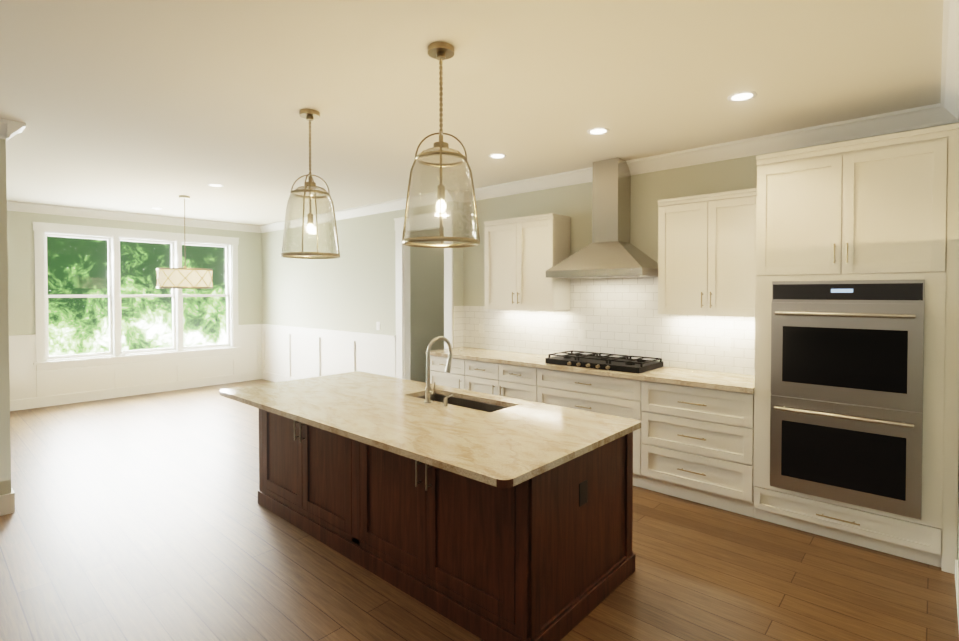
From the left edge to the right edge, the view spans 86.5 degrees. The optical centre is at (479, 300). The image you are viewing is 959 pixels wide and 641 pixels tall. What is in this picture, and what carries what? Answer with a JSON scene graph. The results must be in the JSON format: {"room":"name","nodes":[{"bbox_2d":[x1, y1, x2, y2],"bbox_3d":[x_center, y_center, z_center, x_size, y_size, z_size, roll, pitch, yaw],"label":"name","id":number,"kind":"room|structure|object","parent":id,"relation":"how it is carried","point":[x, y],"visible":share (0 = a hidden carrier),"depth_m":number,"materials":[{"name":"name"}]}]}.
{"room":"kitchen","nodes":[
{"label":"kitchen","id":0,"kind":"room"},
{"bbox_2d":[0,139,10,494],"bbox_3d":[-5.200,0.165,2.155,0.140,2.960,4.720,1,1,42],"label":"wall","id":1,"kind":"structure","parent":0,"point":[5,467],"depth_m":3.85,"materials":[{"name":"grey paint"}]},
{"bbox_2d":[0,488,14,515],"bbox_3d":[-5.143,1.570,2.139,0.038,0.150,4.738,1,1,42],"label":"trim","id":2,"kind":"structure","parent":1,"relation":"attached to","point":[7,501],"depth_m":3.86,"materials":[{"name":"white wood"}]},
{"bbox_2d":[0,118,25,141],"bbox_3d":[-5.082,-1.252,2.095,0.125,0.125,4.825,1,1,42],"label":"crown molding","id":3,"kind":"structure","parent":1,"relation":"attached to","point":[8,128],"depth_m":3.80,"materials":[{"name":"white"}]},
{"bbox_2d":[7,211,262,370],"bbox_3d":[-6.600,0.077,7.415,0.200,2.960,11.300,1,1,42],"label":"wall","id":4,"kind":"structure","parent":0,"point":[21,274],"depth_m":7.64,"materials":[{"name":"grey paint"}]},
{"bbox_2d":[9,324,259,410],"bbox_3d":[-6.470,1.022,7.382,0.060,1.070,6.800,1,1,42],"label":"wainscoting","id":5,"kind":"structure","parent":4,"relation":"attached to","point":[30,388],"depth_m":8.17,"materials":[{"name":"white wood"}]},
{"bbox_2d":[7,201,263,232],"bbox_3d":[-7.120,-1.327,6.582,0.105,0.125,8.800,1,1,42],"label":"crown molding","id":6,"kind":"structure","parent":4,"relation":"attached to","point":[11,205],"depth_m":8.15,"materials":[{"name":"white"}]},
{"bbox_2d":[32,222,240,370],"bbox_3d":[-5.557,-0.085,8.539,0.255,2.165,2.950,1,1,42],"label":"triple window","id":7,"kind":"structure","parent":4,"relation":"in","point":[114,237],"depth_m":8.18,"materials":[{"name":"white wood"}]},
{"bbox_2d":[262,201,462,347],"bbox_3d":[-2.217,0.063,8.246,5.230,2.960,0.180,1,1,42],"label":"wall","id":8,"kind":"structure","parent":0,"point":[352,288],"depth_m":8.04,"materials":[{"name":"grey paint"}]},
{"bbox_2d":[260,324,395,381],"bbox_3d":[-2.701,1.003,8.546,4.070,1.070,0.040,1,1,42],"label":"wainscoting","id":9,"kind":"structure","parent":8,"relation":"attached to","point":[268,352],"depth_m":8.53,"materials":[{"name":"white wood"}]},
{"bbox_2d":[260,190,459,231],"bbox_3d":[-2.228,-1.352,8.040,5.215,0.125,0.105,1,1,42],"label":"crown molding","id":10,"kind":"structure","parent":8,"relation":"attached to","point":[398,204],"depth_m":7.53,"materials":[{"name":"white"}]},
{"bbox_2d":[376,322,379,329],"bbox_3d":[-1.487,0.366,7.470,0.080,0.120,0.010,1,1,42],"label":"switch plate","id":11,"kind":"object","parent":8,"relation":"attached to","point":[377,325],"visible":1,"depth_m":7.47,"materials":[{"name":"white plastic"}]},
{"bbox_2d":[394,210,452,379],"bbox_3d":[-0.708,0.206,6.877,1.137,2.720,0.214,1,1,42],"label":"door frame","id":12,"kind":"structure","parent":8,"relation":"attached to","point":[402,270],"depth_m":7.08,"materials":[{"name":"white wood"}]},
{"bbox_2d":[410,228,443,382],"bbox_3d":[-0.941,0.064,8.158,0.150,2.960,1.530,1,1,42],"label":"wall","id":13,"kind":"structure","parent":0,"point":[426,296],"depth_m":8.10,"materials":[{"name":"grey"}]},
{"bbox_2d":[0,0,942,225],"bbox_3d":[-1.772,-1.381,3.076,13.350,0.100,11.300,1,1,42],"label":"ceiling","id":14,"kind":"structure","parent":0,"point":[137,106],"depth_m":3.16,"materials":[{"name":"beige paint"}]},
{"bbox_2d":[156,195,212,288],"bbox_3d":[-3.916,-0.779,6.772,0.656,1.226,0.655,1,1,42],"label":"chandelier","id":15,"kind":"object","parent":14,"relation":"hanging from","point":[184,277],"visible":1,"depth_m":6.53,"materials":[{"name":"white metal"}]},
{"bbox_2d":[208,184,223,186],"bbox_3d":[-3.141,-1.378,6.069,0.170,0.006,0.170,1,1,42],"label":"recessed light","id":16,"kind":"object","parent":14,"relation":"in","point":[216,185],"visible":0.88,"depth_m":6.07,"materials":[{"name":"white"}]},
{"bbox_2d":[280,109,339,258],"bbox_3d":[-1.204,-0.826,3.623,0.410,1.027,0.410,1,1,42],"label":"pendant light","id":17,"kind":"object","parent":14,"relation":"hanging from","point":[309,115],"visible":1,"depth_m":3.61,"materials":[{"name":"gold metal"}]},
{"bbox_2d":[402,42,479,247],"bbox_3d":[-0.202,-0.810,2.674,0.410,1.027,0.410,1,1,42],"label":"pendant light","id":18,"kind":"object","parent":14,"relation":"hanging from","point":[440,51],"visible":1,"depth_m":2.65,"materials":[{"name":"gold metal"}]},
{"bbox_2d":[489,153,506,158],"bbox_3d":[0.169,-1.356,4.761,0.170,0.006,0.170,1,1,42],"label":"recessed light","id":19,"kind":"object","parent":14,"relation":"in","point":[496,155],"visible":0.94,"depth_m":4.74,"materials":[{"name":"white plastic"}]},
{"bbox_2d":[587,127,608,134],"bbox_3d":[0.940,-1.344,4.033,0.170,0.006,0.170,1,1,42],"label":"recessed light","id":20,"kind":"object","parent":14,"relation":"in","point":[596,131],"visible":0.96,"depth_m":4.03,"materials":[{"name":"white"}]},
{"bbox_2d":[727,91,756,101],"bbox_3d":[1.709,-1.332,3.318,0.170,0.006,0.170,1,1,42],"label":"recessed light","id":21,"kind":"object","parent":14,"relation":"in","point":[742,96],"visible":1,"depth_m":3.31,"materials":[{"name":"white plastic"}]},
{"bbox_2d":[0,379,958,640],"bbox_3d":[-1.772,1.679,3.127,13.350,0.100,11.300,1,1,42],"label":"floor","id":22,"kind":"structure","parent":0,"point":[140,517],"depth_m":3.13,"materials":[{"name":"brown wood"}]},
{"bbox_2d":[258,392,635,640],"bbox_3d":[-0.424,1.189,3.547,2.674,0.865,1.109,1,1,42],"label":"kitchen island","id":23,"kind":"object","parent":22,"relation":"on","point":[486,517],"depth_m":2.73,"materials":[{"name":"brown wood"}]},
{"bbox_2d":[220,372,640,491],"bbox_3d":[-0.545,0.738,3.584,2.950,0.035,1.340,1,1,42],"label":"island countertop","id":24,"kind":"structure","parent":23,"relation":"on","point":[504,448],"depth_m":3.04,"materials":[{"name":"beige stone"}]},
{"bbox_2d":[430,355,469,389],"bbox_3d":[-0.160,1.108,6.122,0.682,0.940,0.628,1,1,42],"label":"base cabinet","id":25,"kind":"object","parent":22,"relation":"on","point":[459,375],"depth_m":5.85,"materials":[{"name":"beige wood"}]},
{"bbox_2d":[470,359,541,402],"bbox_3d":[0.410,1.117,5.613,1.112,0.940,0.628,1,1,42],"label":"base cabinet","id":26,"kind":"object","parent":22,"relation":"on","point":[524,383],"depth_m":5.30,"materials":[{"name":"beige wood"}]},
{"bbox_2d":[542,371,641,487],"bbox_3d":[1.154,1.128,4.948,1.146,0.940,0.628,1,1,42],"label":"base cabinet","id":27,"kind":"object","parent":22,"relation":"on","point":[602,394],"depth_m":4.58,"materials":[{"name":"beige wood"}]},
{"bbox_2d":[642,383,754,517],"bbox_3d":[1.880,1.139,4.299,0.934,0.940,0.628,1,1,42],"label":"base cabinet","id":28,"kind":"object","parent":22,"relation":"on","point":[693,438],"depth_m":4.02,"materials":[{"name":"beige wood"}]},
{"bbox_2d":[426,347,754,394],"bbox_3d":[0.894,0.635,5.146,3.544,0.040,0.650,1,1,42],"label":"countertop","id":29,"kind":"structure","parent":28,"relation":"on","point":[717,381],"depth_m":4.50,"materials":[{"name":"beige stone"}]},
{"bbox_2d":[545,350,662,373],"bbox_3d":[1.180,0.575,4.904,0.974,0.086,0.568,1,1,42],"label":"cooktop","id":30,"kind":"object","parent":29,"relation":"in","point":[623,363],"visible":1,"depth_m":4.76,"materials":[{"name":"black metal"}]},
{"bbox_2d":[754,123,958,573],"bbox_3d":[2.604,0.284,3.568,1.097,2.675,0.731,1,1,42],"label":"tall cabinet","id":31,"kind":"object","parent":22,"relation":"on","point":[856,410],"visible":1,"depth_m":3.30,"materials":[{"name":"beige wood"}]},
{"bbox_2d":[463,122,958,374],"bbox_3d":[1.595,0.116,5.068,4.890,2.960,0.160,1,1,42],"label":"wall","id":32,"kind":"structure","parent":0,"point":[649,190],"depth_m":5.03,"materials":[{"name":"grey paint"}]},
{"bbox_2d":[484,213,569,310],"bbox_3d":[0.505,-0.407,5.663,0.940,1.005,0.372,1,1,42],"label":"upper cabinet","id":33,"kind":"object","parent":32,"relation":"attached to","point":[523,254],"visible":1,"depth_m":5.48,"materials":[{"name":"beige wood"}]},
{"bbox_2d":[546,157,657,278],"bbox_3d":[1.209,-0.794,4.914,1.000,1.132,0.540,1,1,42],"label":"range hood","id":34,"kind":"object","parent":32,"relation":"attached to","point":[610,251],"visible":0.88,"depth_m":4.87,"materials":[{"name":"silver metal"}]},
{"bbox_2d":[454,277,754,374],"bbox_3d":[1.056,0.151,5.322,3.550,0.919,0.178,1,1,42],"label":"backsplash","id":35,"kind":"structure","parent":32,"relation":"attached to","point":[620,316],"depth_m":5.13,"materials":[{"name":"white tile"}]},
{"bbox_2d":[658,188,756,316],"bbox_3d":[1.990,-0.384,4.336,0.844,1.005,0.372,1,1,42],"label":"upper cabinet","id":36,"kind":"object","parent":32,"relation":"attached to","point":[706,254],"visible":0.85,"depth_m":4.22,"materials":[{"name":"beige wood"}]},
{"bbox_2d":[460,104,958,202],"bbox_3d":[1.483,-1.300,4.949,4.650,0.125,0.130,1,1,42],"label":"crown molding","id":37,"kind":"structure","parent":32,"relation":"attached to","point":[923,116],"depth_m":4.25,"materials":[{"name":"white"}]},
{"bbox_2d":[957,463,958,567],"bbox_3d":[2.119,0.166,2.091,0.140,2.960,3.580,1,1,42],"label":"wall","id":38,"kind":"structure","parent":0,"point":[958,522],"depth_m":3.04,"materials":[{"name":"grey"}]},
{"bbox_2d":[936,0,958,123],"bbox_3d":[1.985,-1.252,2.100,0.105,0.125,3.450,1,1,42],"label":"crown molding","id":39,"kind":"structure","parent":38,"relation":"attached to","point":[945,111],"depth_m":2.78,"materials":[{"name":"white"}]},
{"bbox_2d":[955,559,958,628],"bbox_3d":[1.846,1.599,1.924,0.012,0.100,2.930,1,1,42],"label":"trim","id":40,"kind":"structure","parent":38,"relation":"attached to","point":[956,561],"depth_m":2.80,"materials":[{"name":"white wood"}]},
{"label":"outside","id":41,"kind":"structure","parent":0,"visible":0},
{"bbox_2d":[47,236,226,355],"bbox_3d":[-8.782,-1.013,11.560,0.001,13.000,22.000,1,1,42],"label":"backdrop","id":42,"kind":"structure","parent":41,"point":[90,249],"depth_m":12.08,"materials":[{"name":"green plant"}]}
]}

